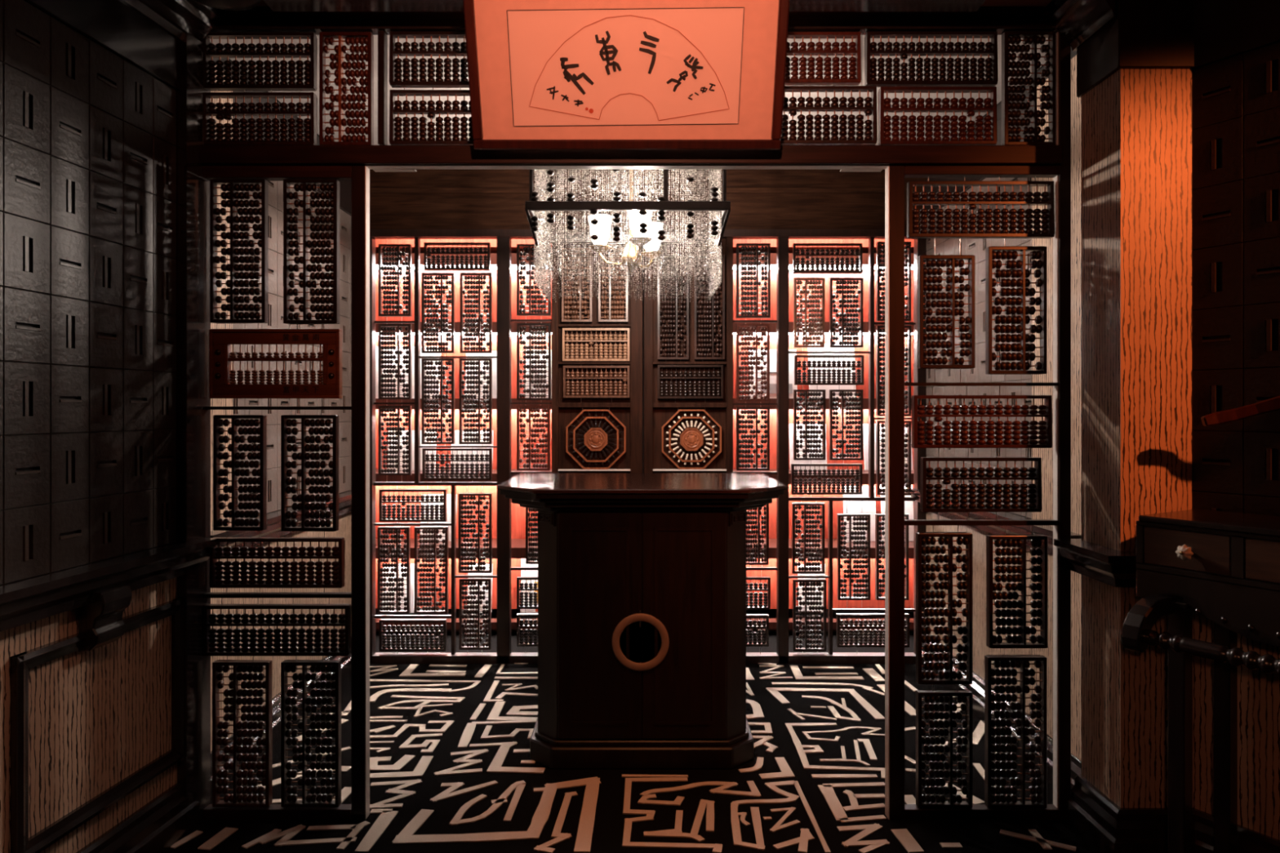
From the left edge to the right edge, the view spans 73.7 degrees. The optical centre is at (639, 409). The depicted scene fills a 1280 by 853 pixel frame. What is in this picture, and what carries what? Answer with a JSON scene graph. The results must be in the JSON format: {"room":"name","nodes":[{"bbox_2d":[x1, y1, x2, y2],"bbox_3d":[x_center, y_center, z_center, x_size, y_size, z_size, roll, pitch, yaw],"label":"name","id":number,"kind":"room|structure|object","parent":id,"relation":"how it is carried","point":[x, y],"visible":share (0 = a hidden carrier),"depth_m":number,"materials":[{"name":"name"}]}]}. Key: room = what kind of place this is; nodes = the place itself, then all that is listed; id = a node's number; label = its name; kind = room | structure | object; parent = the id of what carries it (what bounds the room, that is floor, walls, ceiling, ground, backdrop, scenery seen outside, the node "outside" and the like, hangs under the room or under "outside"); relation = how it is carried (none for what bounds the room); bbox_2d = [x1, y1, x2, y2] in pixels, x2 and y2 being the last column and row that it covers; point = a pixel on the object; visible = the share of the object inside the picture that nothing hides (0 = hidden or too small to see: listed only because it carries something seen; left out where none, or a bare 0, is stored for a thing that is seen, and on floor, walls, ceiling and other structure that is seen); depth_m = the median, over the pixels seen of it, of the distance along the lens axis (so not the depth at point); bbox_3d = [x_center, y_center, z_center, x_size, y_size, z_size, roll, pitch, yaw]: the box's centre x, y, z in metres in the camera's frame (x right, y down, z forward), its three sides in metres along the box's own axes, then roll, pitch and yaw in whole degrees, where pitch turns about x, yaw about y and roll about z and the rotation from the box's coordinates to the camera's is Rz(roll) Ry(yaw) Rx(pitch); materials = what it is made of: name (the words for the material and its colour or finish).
{"room":"restaurant entrance lobby","nodes":[
{"label":"restaurant entrance lobby","id":0,"kind":"room"},
{"bbox_2d":[0,0,210,852],"bbox_3d":[-1.769,0.020,0.997,0.155,2.800,4.060,0,0,5],"label":"wall","id":1,"kind":"structure","parent":0,"point":[105,324],"depth_m":2.51,"materials":[{"name":"wood"}]},
{"bbox_2d":[78,584,132,652],"bbox_3d":[-1.552,0.605,2.478,0.082,0.169,0.120,0,0,5],"label":"corbel","id":2,"kind":"object","parent":1,"relation":"attached to","point":[101,623],"visible":0.92,"depth_m":2.44,"materials":[{"name":"black wood"}]},
{"bbox_2d":[0,537,218,631],"bbox_3d":[-1.628,0.499,1.667,0.095,0.106,2.620,0,0,5],"label":"trim","id":3,"kind":"structure","parent":1,"relation":"attached to","point":[26,601],"depth_m":2.40,"materials":[{"name":"black wood"}]},
{"bbox_2d":[75,782,199,852],"bbox_3d":[-1.650,1.337,1.644,0.055,0.165,2.570,0,0,5],"label":"baseboard","id":4,"kind":"structure","parent":1,"relation":"attached to","point":[166,819],"depth_m":2.71,"materials":[{"name":"black wood"}]},
{"bbox_2d":[121,0,223,42],"bbox_3d":[-1.623,-1.310,1.506,0.135,0.140,2.900,0,0,5],"label":"trim","id":5,"kind":"structure","parent":1,"relation":"attached to","point":[175,17],"depth_m":2.81,"materials":[{"name":"black wood"}]},
{"bbox_2d":[209,42,351,751],"bbox_3d":[-1.647,0.020,3.975,0.145,2.800,1.950,0,0,0],"label":"wall","id":6,"kind":"structure","parent":0,"point":[275,188],"depth_m":3.80,"materials":[{"name":"leather"}]},
{"bbox_2d":[210,646,351,801],"bbox_3d":[-1.583,1.337,3.935,0.055,0.165,1.810,0,0,0],"label":"baseboard","id":7,"kind":"structure","parent":6,"relation":"attached to","point":[345,660],"depth_m":3.70,"materials":[{"name":"black wood"}]},
{"bbox_2d":[210,489,351,551],"bbox_3d":[-1.562,0.499,3.935,0.095,0.106,1.810,0,0,0],"label":"trim","id":8,"kind":"structure","parent":6,"relation":"attached to","point":[273,518],"depth_m":3.59,"materials":[{"name":"black wood"}]},
{"bbox_2d":[209,0,1052,145],"bbox_3d":[0.100,-1.424,2.600,6.600,0.112,7.600,0,0,0],"label":"abacuses","id":9,"kind":"structure","parent":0,"point":[788,95],"depth_m":3.53,"materials":[{"name":"black wood"}]},
{"bbox_2d":[262,0,986,11],"bbox_3d":[-0.050,-1.353,2.120,2.340,0.055,1.440,0,0,0],"label":"ceiling","id":10,"kind":"structure","parent":9,"relation":"attached to","point":[275,5],"depth_m":2.80,"materials":[{"name":"black wood"}]},
{"bbox_2d":[524,169,730,302],"bbox_3d":[-0.050,-0.948,3.850,0.849,0.865,0.708,0,0,0],"label":"chandelier","id":11,"kind":"object","parent":9,"relation":"hanging from","point":[631,256],"visible":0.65,"depth_m":3.54,"materials":[{"name":"clear glass"}]},
{"bbox_2d":[533,169,551,302],"bbox_3d":[-0.437,-0.920,3.849,0.010,0.810,0.630,0,0,0],"label":"curtain","id":12,"kind":"object","parent":11,"relation":"hanging from","point":[538,236],"depth_m":3.76,"materials":[{"name":"clear glass"}]},
{"bbox_2d":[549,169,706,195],"bbox_3d":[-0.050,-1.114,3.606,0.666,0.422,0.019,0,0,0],"label":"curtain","id":13,"kind":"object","parent":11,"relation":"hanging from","point":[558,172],"depth_m":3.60,"materials":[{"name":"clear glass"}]},
{"bbox_2d":[549,169,706,274],"bbox_3d":[-0.050,-0.947,3.604,0.666,0.757,0.016,0,0,0],"label":"curtain","id":14,"kind":"object","parent":11,"relation":"hanging from","point":[558,172],"depth_m":3.60,"materials":[{"name":"clear glass"}]},
{"bbox_2d":[708,169,721,301],"bbox_3d":[0.337,-0.920,3.848,0.009,0.810,0.632,0,0,0],"label":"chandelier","id":15,"kind":"object","parent":11,"relation":"hanging from","point":[717,246],"depth_m":3.78,"materials":[{"name":"clear glass"}]},
{"bbox_2d":[164,631,1098,852],"bbox_3d":[0.100,1.468,2.600,6.600,0.104,7.600,0,0,0],"label":"floor","id":16,"kind":"structure","parent":0,"point":[452,770],"depth_m":3.22,"materials":[{"name":"black carpet"}]},
{"bbox_2d":[375,239,551,631],"bbox_3d":[-1.190,0.110,5.544,1.340,2.620,0.392,0,0,0],"label":"abacuses","id":17,"kind":"object","parent":16,"relation":"on","point":[517,513],"visible":0.13,"depth_m":5.72,"materials":[{"name":"red wood"}]},
{"bbox_2d":[199,6,1071,819],"bbox_3d":[-0.033,0.015,2.974,3.053,2.823,0.109,0,0,0],"label":"frame","id":18,"kind":"object","parent":16,"relation":"on","point":[353,163],"visible":0.7,"depth_m":2.96,"materials":[{"name":"brown wood"}]},
{"bbox_2d":[209,178,268,324],"bbox_3d":[-1.398,-0.552,2.977,0.192,0.501,0.030,0,0,0],"label":"abacus","id":19,"kind":"object","parent":18,"relation":"hanging from","point":[232,185],"visible":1,"depth_m":2.97,"materials":[{"name":"brown wood"}]},
{"bbox_2d":[213,409,266,530],"bbox_3d":[-1.395,0.211,2.977,0.175,0.420,0.030,0,0,0],"label":"abacus","id":20,"kind":"object","parent":18,"relation":"attached to","point":[238,524],"visible":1,"depth_m":2.97,"materials":[{"name":"brown wood"}]},
{"bbox_2d":[212,656,272,807],"bbox_3d":[-1.387,1.120,2.977,0.197,0.528,0.030,0,0,0],"label":"abacus","id":21,"kind":"object","parent":18,"relation":"on","point":[236,799],"visible":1,"depth_m":2.97,"materials":[{"name":"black wood"}]},
{"bbox_2d":[203,32,317,91],"bbox_3d":[-1.326,-1.215,2.977,0.389,0.197,0.030,0,0,0],"label":"abacus","id":22,"kind":"object","parent":18,"relation":"hanging from","point":[310,51],"visible":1,"depth_m":2.97,"materials":[{"name":"brown wood"}]},
{"bbox_2d":[204,89,317,145],"bbox_3d":[-1.326,-1.016,2.977,0.389,0.199,0.030,0,0,0],"label":"abacus","id":23,"kind":"object","parent":18,"relation":"on","point":[310,109],"visible":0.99,"depth_m":2.97,"materials":[{"name":"brown wood"}]},
{"bbox_2d":[208,323,342,406],"bbox_3d":[-1.270,-0.157,2.975,0.452,0.290,0.035,0,0,0],"label":"abacus","id":24,"kind":"object","parent":18,"relation":"attached to","point":[222,380],"visible":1,"depth_m":2.97,"materials":[{"name":"brown wood"}]},
{"bbox_2d":[208,530,345,592],"bbox_3d":[-1.265,0.530,2.977,0.461,0.219,0.030,0,0,0],"label":"abacus","id":25,"kind":"object","parent":18,"relation":"on","point":[215,572],"visible":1,"depth_m":2.97,"materials":[{"name":"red wood"}]},
{"bbox_2d":[204,598,351,656],"bbox_3d":[-1.265,0.755,2.977,0.506,0.201,0.030,0,0,0],"label":"abacus","id":26,"kind":"object","parent":18,"relation":"hanging from","point":[344,620],"visible":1,"depth_m":2.97,"materials":[{"name":"brown wood"}]},
{"bbox_2d":[280,409,338,531],"bbox_3d":[-1.151,0.212,2.977,0.192,0.422,0.030,0,0,0],"label":"abacus","id":27,"kind":"object","parent":18,"relation":"hanging from","point":[286,524],"visible":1,"depth_m":2.97,"materials":[{"name":"brown wood"}]},
{"bbox_2d":[280,656,341,807],"bbox_3d":[-1.147,1.120,2.977,0.200,0.528,0.030,0,0,0],"label":"abacus","id":28,"kind":"object","parent":18,"relation":"on","point":[311,800],"visible":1,"depth_m":2.97,"materials":[{"name":"brown wood"}]},
{"bbox_2d":[283,178,339,324],"bbox_3d":[-1.145,-0.551,2.977,0.186,0.504,0.030,0,0,0],"label":"abacus","id":29,"kind":"object","parent":18,"relation":"hanging from","point":[304,185],"visible":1,"depth_m":2.97,"materials":[{"name":"brown wood"}]},
{"bbox_2d":[319,31,373,145],"bbox_3d":[-1.023,-1.115,2.977,0.180,0.397,0.030,0,0,0],"label":"abacus","id":30,"kind":"object","parent":18,"relation":"on","point":[326,38],"visible":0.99,"depth_m":2.97,"materials":[{"name":"red wood"}]},
{"bbox_2d":[389,31,469,88],"bbox_3d":[-0.671,-1.221,2.977,0.400,0.186,0.030,0,0,0],"label":"abacus","id":31,"kind":"object","parent":18,"relation":"hanging from","point":[395,48],"visible":0.66,"depth_m":2.97,"materials":[{"name":"brown wood"}]},
{"bbox_2d":[389,86,474,145],"bbox_3d":[-0.671,-1.022,2.977,0.400,0.210,0.030,0,0,0],"label":"abacus","id":32,"kind":"object","parent":18,"relation":"on","point":[395,125],"visible":0.7,"depth_m":2.97,"materials":[{"name":"brown wood"}]},
{"bbox_2d":[462,0,789,150],"bbox_3d":[-0.043,-1.137,2.775,1.033,0.526,0.239,0,0,0],"label":"picture","id":33,"kind":"object","parent":18,"relation":"attached to","point":[544,74],"visible":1,"depth_m":2.79,"materials":[{"name":"orange paper"}]},
{"bbox_2d":[784,31,861,85],"bbox_3d":[0.568,-1.225,2.977,0.400,0.178,0.030,0,0,0],"label":"abacus","id":34,"kind":"object","parent":18,"relation":"hanging from","point":[855,64],"visible":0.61,"depth_m":2.97,"materials":[{"name":"red wood"}]},
{"bbox_2d":[780,32,877,145],"bbox_3d":[0.621,-1.115,2.977,0.406,0.397,0.030,0,0,0],"label":"abacus","id":35,"kind":"object","parent":18,"relation":"attached to","point":[869,108],"visible":0.83,"depth_m":2.97,"materials":[{"name":"brown wood"}]},
{"bbox_2d":[864,31,998,87],"bbox_3d":[1.015,-1.222,2.977,0.456,0.184,0.030,0,0,0],"label":"abacus","id":36,"kind":"object","parent":18,"relation":"hanging from","point":[991,48],"visible":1,"depth_m":2.97,"materials":[{"name":"brown wood"}]},
{"bbox_2d":[877,85,997,145],"bbox_3d":[1.037,-1.023,2.977,0.406,0.213,0.030,0,0,0],"label":"abacus","id":37,"kind":"object","parent":18,"relation":"on","point":[990,135],"visible":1,"depth_m":2.97,"materials":[{"name":"red wood"}]},
{"bbox_2d":[915,525,972,684],"bbox_3d":[1.061,0.678,2.977,0.189,0.551,0.033,0,0,0],"label":"abacus","id":38,"kind":"object","parent":18,"relation":"attached to","point":[951,677],"visible":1,"depth_m":2.97,"materials":[{"name":"brown wood"}]},
{"bbox_2d":[915,684,972,808],"bbox_3d":[1.061,1.169,2.978,0.189,0.431,0.032,0,0,0],"label":"abacus","id":39,"kind":"object","parent":18,"relation":"on","point":[922,801],"visible":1,"depth_m":2.97,"materials":[{"name":"brown wood"}]},
{"bbox_2d":[917,238,974,382],"bbox_3d":[1.068,-0.347,2.978,0.192,0.504,0.032,0,0,0],"label":"abacus","id":40,"kind":"object","parent":18,"relation":"on","point":[953,261],"visible":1,"depth_m":2.97,"materials":[{"name":"brown wood"}]},
{"bbox_2d":[906,176,1054,238],"bbox_3d":[1.187,-0.707,2.977,0.506,0.214,0.030,0,0,0],"label":"abacus","id":41,"kind":"object","parent":18,"relation":"hanging from","point":[1047,221],"visible":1,"depth_m":2.97,"materials":[{"name":"brown wood"}]},
{"bbox_2d":[920,448,1041,519],"bbox_3d":[1.188,0.259,2.977,0.414,0.250,0.030,0,0,0],"label":"abacus","id":42,"kind":"object","parent":18,"relation":"attached to","point":[926,491],"visible":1,"depth_m":2.97,"materials":[{"name":"brown wood"}]},
{"bbox_2d":[911,386,1052,448],"bbox_3d":[1.191,0.025,2.977,0.481,0.216,0.030,0,0,0],"label":"abacus","id":43,"kind":"object","parent":18,"relation":"attached to","point":[1045,427],"visible":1,"depth_m":2.97,"materials":[{"name":"red wood"}]},
{"bbox_2d":[984,648,1047,808],"bbox_3d":[1.311,1.106,2.978,0.206,0.556,0.032,0,0,0],"label":"abacus","id":44,"kind":"object","parent":18,"relation":"on","point":[1039,800],"visible":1,"depth_m":2.97,"materials":[{"name":"brown wood"}]},
{"bbox_2d":[985,238,1047,382],"bbox_3d":[1.312,-0.347,2.977,0.203,0.504,0.033,0,0,0],"label":"abacus","id":45,"kind":"object","parent":18,"relation":"on","point":[1040,253],"visible":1,"depth_m":2.97,"materials":[{"name":"brown wood"}]},
{"bbox_2d":[986,525,1048,648],"bbox_3d":[1.315,0.616,2.978,0.203,0.426,0.032,0,0,0],"label":"abacus","id":46,"kind":"object","parent":18,"relation":"attached to","point":[1012,540],"visible":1,"depth_m":2.97,"materials":[{"name":"brown wood"}]},
{"bbox_2d":[1001,31,1055,145],"bbox_3d":[1.355,-1.116,2.978,0.178,0.399,0.032,0,0,0],"label":"abacus","id":47,"kind":"object","parent":18,"relation":"on","point":[1033,38],"visible":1,"depth_m":2.97,"materials":[{"name":"brown wood"}]},
{"bbox_2d":[496,473,786,768],"bbox_3d":[0.008,0.864,3.725,1.184,1.112,0.850,0,0,0],"label":"reception desk","id":48,"kind":"object","parent":16,"relation":"on","point":[642,577],"visible":1,"depth_m":3.39,"materials":[{"name":"brown wood"}]},
{"bbox_2d":[369,169,927,663],"bbox_3d":[0.000,0.019,4.811,3.510,2.802,0.082,0,0,0],"label":"wall shelving","id":49,"kind":"object","parent":16,"relation":"on","point":[782,206],"visible":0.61,"depth_m":4.79,"materials":[{"name":"brown wood"}]},
{"bbox_2d":[377,525,410,615],"bbox_3d":[-1.390,0.907,4.820,0.176,0.507,0.030,0,0,0],"label":"abacus","id":50,"kind":"object","parent":49,"relation":"on","point":[396,530],"visible":1,"depth_m":4.81,"materials":[{"name":"wood"}]},
{"bbox_2d":[378,324,411,399],"bbox_3d":[-1.383,-0.265,4.820,0.180,0.447,0.030,0,0,0],"label":"abacus","id":51,"kind":"object","parent":49,"relation":"on","point":[381,328],"visible":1,"depth_m":4.81,"materials":[{"name":"wood"}]},
{"bbox_2d":[378,244,411,316],"bbox_3d":[-1.383,-0.734,4.820,0.180,0.466,0.030,0,0,0],"label":"abacus","id":52,"kind":"object","parent":49,"relation":"on","point":[390,247],"visible":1,"depth_m":4.81,"materials":[{"name":"wood"}]},
{"bbox_2d":[378,405,411,475],"bbox_3d":[-1.383,0.190,4.820,0.180,0.438,0.030,0,0,0],"label":"abacus","id":53,"kind":"object","parent":49,"relation":"on","point":[406,409],"visible":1,"depth_m":4.81,"materials":[{"name":"wood"}]},
{"bbox_2d":[379,617,446,653],"bbox_3d":[-1.282,1.274,4.820,0.374,0.204,0.030,0,0,0],"label":"abacus","id":54,"kind":"object","parent":49,"relation":"on","point":[442,647],"visible":1,"depth_m":4.81,"materials":[{"name":"wood"}]},
{"bbox_2d":[379,485,446,523],"bbox_3d":[-1.282,0.534,4.820,0.374,0.212,0.030,0,0,0],"label":"abacus","id":55,"kind":"object","parent":49,"relation":"on","point":[383,499],"visible":1,"depth_m":4.81,"materials":[{"name":"wood"}]},
{"bbox_2d":[414,525,448,615],"bbox_3d":[-1.178,0.907,4.820,0.185,0.507,0.030,0,0,0],"label":"abacus","id":56,"kind":"object","parent":49,"relation":"on","point":[426,530],"visible":1,"depth_m":4.81,"materials":[{"name":"wood"}]},
{"bbox_2d":[421,358,454,444],"bbox_3d":[-1.140,-0.043,4.820,0.180,0.494,0.030,0,0,0],"label":"abacus","id":57,"kind":"object","parent":49,"relation":"on","point":[424,387],"visible":1,"depth_m":4.81,"materials":[{"name":"wood"}]},
{"bbox_2d":[421,272,454,353],"bbox_3d":[-1.140,-0.545,4.820,0.180,0.485,0.030,0,0,0],"label":"abacus","id":58,"kind":"object","parent":49,"relation":"on","point":[438,276],"visible":1,"depth_m":4.81,"materials":[{"name":"wood"}]},
{"bbox_2d":[422,448,492,479],"bbox_3d":[-1.032,0.312,4.820,0.387,0.194,0.030,0,0,0],"label":"abacus","id":59,"kind":"object","parent":49,"relation":"on","point":[425,457],"visible":1,"depth_m":4.81,"materials":[{"name":"wood"}]},
{"bbox_2d":[423,242,490,270],"bbox_3d":[-1.032,-0.877,4.820,0.369,0.178,0.030,0,0,0],"label":"abacus","id":60,"kind":"object","parent":49,"relation":"hanging from","point":[427,251],"visible":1,"depth_m":4.81,"materials":[{"name":"wood"}]},
{"bbox_2d":[458,485,492,575],"bbox_3d":[-0.930,0.682,4.820,0.185,0.507,0.030,0,0,0],"label":"abacus","id":61,"kind":"object","parent":49,"relation":"on","point":[479,568],"visible":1,"depth_m":4.81,"materials":[{"name":"wood"}]},
{"bbox_2d":[459,577,491,653],"bbox_3d":[-0.930,1.162,4.820,0.176,0.429,0.030,0,0,0],"label":"abacus","id":62,"kind":"object","parent":49,"relation":"on","point":[488,645],"visible":1,"depth_m":4.81,"materials":[{"name":"wood"}]},
{"bbox_2d":[459,358,492,444],"bbox_3d":[-0.928,-0.043,4.820,0.180,0.494,0.030,0,0,0],"label":"abacus","id":63,"kind":"object","parent":49,"relation":"on","point":[489,440],"visible":1,"depth_m":4.81,"materials":[{"name":"wood"}]},
{"bbox_2d":[459,270,492,355],"bbox_3d":[-0.926,-0.545,4.820,0.176,0.485,0.030,0,0,0],"label":"abacus","id":64,"kind":"object","parent":49,"relation":"on","point":[478,276],"visible":1,"depth_m":4.81,"materials":[{"name":"wood"}]},
{"bbox_2d":[516,404,550,471],"bbox_3d":[-0.601,0.160,4.820,0.185,0.381,0.030,0,0,0],"label":"abacus","id":65,"kind":"object","parent":49,"relation":"on","point":[519,410],"visible":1,"depth_m":4.81,"materials":[{"name":"red wood"}]},
{"bbox_2d":[516,323,551,399],"bbox_3d":[-0.599,-0.269,4.820,0.189,0.455,0.030,0,0,0],"label":"abacus","id":66,"kind":"object","parent":49,"relation":"on","point":[519,333],"visible":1,"depth_m":4.81,"materials":[{"name":"wood"}]},
{"bbox_2d":[516,244,551,315],"bbox_3d":[-0.599,-0.738,4.820,0.189,0.457,0.030,0,0,0],"label":"abacus","id":67,"kind":"object","parent":49,"relation":"on","point":[529,247],"visible":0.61,"depth_m":4.81,"materials":[{"name":"wood"}]},
{"bbox_2d":[561,248,592,322],"bbox_3d":[-0.355,-0.725,4.808,0.171,0.484,0.030,0,0,0],"label":"abacus","id":68,"kind":"object","parent":49,"relation":"on","point":[580,302],"visible":0.8,"depth_m":4.80,"materials":[{"name":"brown wood"}]},
{"bbox_2d":[562,328,629,361],"bbox_3d":[-0.247,-0.368,4.808,0.377,0.199,0.030,0,0,0],"label":"abacus","id":69,"kind":"object","parent":49,"relation":"on","point":[591,341],"visible":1,"depth_m":4.80,"materials":[{"name":"beige wood"}]},
{"bbox_2d":[565,408,626,469],"bbox_3d":[-0.248,0.162,4.807,0.336,0.346,0.036,0,0,0],"label":"abacus","id":70,"kind":"object","parent":49,"relation":"on","point":[596,438],"visible":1,"depth_m":4.80,"materials":[{"name":"brown wood"}]},
{"bbox_2d":[563,364,629,402],"bbox_3d":[-0.245,-0.148,4.808,0.373,0.214,0.030,0,0,0],"label":"abacus","id":71,"kind":"object","parent":49,"relation":"on","point":[624,377],"visible":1,"depth_m":4.80,"materials":[{"name":"brown wood"}]},
{"bbox_2d":[598,243,627,324],"bbox_3d":[-0.150,-0.725,4.808,0.166,0.484,0.030,0,0,0],"label":"abacus","id":72,"kind":"object","parent":49,"relation":"on","point":[615,312],"visible":0.63,"depth_m":4.80,"materials":[{"name":"brown wood"}]},
{"bbox_2d":[657,246,688,361],"bbox_3d":[0.186,-0.619,4.808,0.175,0.696,0.030,0,0,0],"label":"abacus","id":73,"kind":"object","parent":49,"relation":"on","point":[677,312],"visible":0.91,"depth_m":4.80,"materials":[{"name":"wood"}]},
{"bbox_2d":[657,364,723,398],"bbox_3d":[0.283,-0.148,4.808,0.368,0.214,0.030,0,0,0],"label":"abacus","id":74,"kind":"object","parent":49,"relation":"on","point":[671,375],"visible":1,"depth_m":4.80,"materials":[{"name":"wood"}]},
{"bbox_2d":[662,408,721,469],"bbox_3d":[0.291,0.162,4.807,0.336,0.346,0.036,0,0,0],"label":"abacus","id":75,"kind":"object","parent":49,"relation":"on","point":[691,438],"visible":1,"depth_m":4.80,"materials":[{"name":"brown wood"}]},
{"bbox_2d":[693,244,724,361],"bbox_3d":[0.391,-0.619,4.808,0.171,0.696,0.030,0,0,0],"label":"abacus","id":76,"kind":"object","parent":49,"relation":"on","point":[712,302],"visible":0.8,"depth_m":4.80,"materials":[{"name":"wood"}]},
{"bbox_2d":[736,322,769,403],"bbox_3d":[0.637,-0.264,4.820,0.185,0.455,0.030,0,0,0],"label":"abacus","id":77,"kind":"object","parent":49,"relation":"attached to","point":[757,338],"visible":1,"depth_m":4.81,"materials":[{"name":"red wood"}]},
{"bbox_2d":[736,404,769,471],"bbox_3d":[0.637,0.162,4.820,0.185,0.376,0.030,0,0,0],"label":"abacus","id":78,"kind":"object","parent":49,"relation":"on","point":[745,467],"visible":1,"depth_m":4.81,"materials":[{"name":"wood"}]},
{"bbox_2d":[736,238,770,319],"bbox_3d":[0.640,-0.736,4.820,0.189,0.462,0.030,0,0,0],"label":"abacus","id":79,"kind":"object","parent":49,"relation":"on","point":[766,246],"visible":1,"depth_m":4.81,"materials":[{"name":"wood"}]},
{"bbox_2d":[791,501,824,575],"bbox_3d":[0.951,0.726,4.820,0.180,0.424,0.030,0,0,0],"label":"abacus","id":80,"kind":"object","parent":49,"relation":"on","point":[803,570],"visible":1,"depth_m":4.81,"materials":[{"name":"wood"}]},
{"bbox_2d":[793,273,824,351],"bbox_3d":[0.955,-0.549,4.820,0.171,0.440,0.030,0,0,0],"label":"abacus","id":81,"kind":"object","parent":49,"relation":"on","point":[816,280],"visible":1,"depth_m":4.81,"materials":[{"name":"brown wood"}]},
{"bbox_2d":[792,577,826,653],"bbox_3d":[0.957,1.163,4.820,0.185,0.426,0.030,0,0,0],"label":"abacus","id":82,"kind":"object","parent":49,"relation":"on","point":[796,647],"visible":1,"depth_m":4.81,"materials":[{"name":"wood"}]},
{"bbox_2d":[793,385,825,460],"bbox_3d":[0.957,0.072,4.820,0.176,0.423,0.030,0,0,0],"label":"abacus","id":83,"kind":"object","parent":49,"relation":"hanging from","point":[806,413],"visible":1,"depth_m":4.81,"materials":[{"name":"wood"}]},
{"bbox_2d":[791,460,862,497],"bbox_3d":[1.054,0.389,4.820,0.396,0.210,0.030,0,0,0],"label":"abacus","id":84,"kind":"object","parent":49,"relation":"on","point":[858,475],"visible":1,"depth_m":4.81,"materials":[{"name":"wood"}]},
{"bbox_2d":[792,238,862,273],"bbox_3d":[1.059,-0.869,4.820,0.387,0.196,0.030,0,0,0],"label":"abacus","id":85,"kind":"object","parent":49,"relation":"hanging from","point":[796,269],"visible":1,"depth_m":4.81,"materials":[{"name":"wood"}]},
{"bbox_2d":[794,353,863,385],"bbox_3d":[1.068,-0.228,4.820,0.387,0.177,0.030,0,0,0],"label":"abacus","id":86,"kind":"object","parent":49,"relation":"hanging from","point":[797,373],"visible":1,"depth_m":4.81,"materials":[{"name":"wood"}]},
{"bbox_2d":[829,273,862,351],"bbox_3d":[1.165,-0.549,4.820,0.185,0.440,0.030,0,0,0],"label":"abacus","id":87,"kind":"object","parent":49,"relation":"on","point":[854,280],"visible":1,"depth_m":4.81,"materials":[{"name":"wood"}]},
{"bbox_2d":[829,385,862,460],"bbox_3d":[1.165,0.072,4.820,0.185,0.423,0.030,0,0,0],"label":"abacus","id":88,"kind":"object","parent":49,"relation":"hanging from","point":[860,393],"visible":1,"depth_m":4.81,"materials":[{"name":"wood"}]},
{"bbox_2d":[837,501,870,608],"bbox_3d":[1.207,0.819,4.820,0.180,0.610,0.030,0,0,0],"label":"abacus","id":89,"kind":"object","parent":49,"relation":"on","point":[849,571],"visible":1,"depth_m":4.81,"materials":[{"name":"wood"}]},
{"bbox_2d":[836,613,909,647],"bbox_3d":[1.315,1.257,4.820,0.405,0.239,0.030,0,0,0],"label":"abacus","id":90,"kind":"object","parent":49,"relation":"on","point":[840,624],"visible":0.65,"depth_m":4.81,"materials":[{"name":"wood"}]},
{"bbox_2d":[875,325,911,416],"bbox_3d":[1.433,-0.217,4.820,0.189,0.523,0.030,0,0,0],"label":"abacus","id":91,"kind":"object","parent":49,"relation":"attached to","point":[878,328],"visible":0.4,"depth_m":4.81,"materials":[{"name":"wood"}]},
{"bbox_2d":[733,239,914,631],"bbox_3d":[1.190,0.110,5.544,1.340,2.620,0.392,0,0,0],"label":"abacuses","id":92,"kind":"object","parent":16,"relation":"on","point":[837,506],"visible":0.1,"depth_m":5.72,"materials":[{"name":"red wood"}]},
{"bbox_2d":[1120,508,1279,852],"bbox_3d":[1.729,0.864,2.163,0.487,1.113,0.860,0,0,-31],"label":"console table","id":93,"kind":"object","parent":16,"relation":"on","point":[1223,567],"visible":1,"depth_m":2.39,"materials":[{"name":"black wood"}]},
{"bbox_2d":[924,48,1081,761],"bbox_3d":[1.647,0.020,3.975,0.145,2.800,1.950,0,0,0],"label":"abacuses","id":94,"kind":"structure","parent":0,"point":[976,247],"depth_m":3.65,"materials":[{"name":"wood"}]},
{"bbox_2d":[908,488,1081,555],"bbox_3d":[1.562,0.499,3.935,0.095,0.106,1.810,0,0,0],"label":"trim","id":95,"kind":"structure","parent":94,"relation":"attached to","point":[1047,531],"depth_m":3.65,"materials":[{"name":"black wood"}]},
{"bbox_2d":[921,634,1081,789],"bbox_3d":[1.583,1.337,3.935,0.055,0.165,1.810,0,0,0],"label":"baseboard","id":96,"kind":"structure","parent":94,"relation":"attached to","point":[977,687],"depth_m":3.77,"materials":[{"name":"black wood"}]},
{"bbox_2d":[1044,0,1116,51],"bbox_3d":[1.458,-1.310,2.820,0.135,0.140,0.260,0,0,0],"label":"trim","id":97,"kind":"structure","parent":94,"relation":"attached to","point":[1077,20],"depth_m":2.83,"materials":[{"name":"black wood"}]},
{"bbox_2d":[1053,0,1197,852],"bbox_3d":[1.591,0.020,2.777,0.322,2.800,0.345,0,0,0],"label":"wall pillar","id":98,"kind":"structure","parent":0,"point":[1134,75],"depth_m":2.69,"materials":[{"name":"brown wood"}]},
{"bbox_2d":[1191,0,1279,839],"bbox_3d":[2.218,0.020,1.995,0.132,2.800,1.700,0,0,-31],"label":"wall","id":99,"kind":"structure","parent":0,"point":[1236,76],"depth_m":2.58,"materials":[{"name":"wood"}]},
{"bbox_2d":[1192,807,1279,852],"bbox_3d":[2.131,1.337,2.002,0.055,0.165,1.600,0,0,-31],"label":"baseboard","id":100,"kind":"structure","parent":99,"relation":"attached to","point":[1249,841],"depth_m":2.56,"materials":[{"name":"black wood"}]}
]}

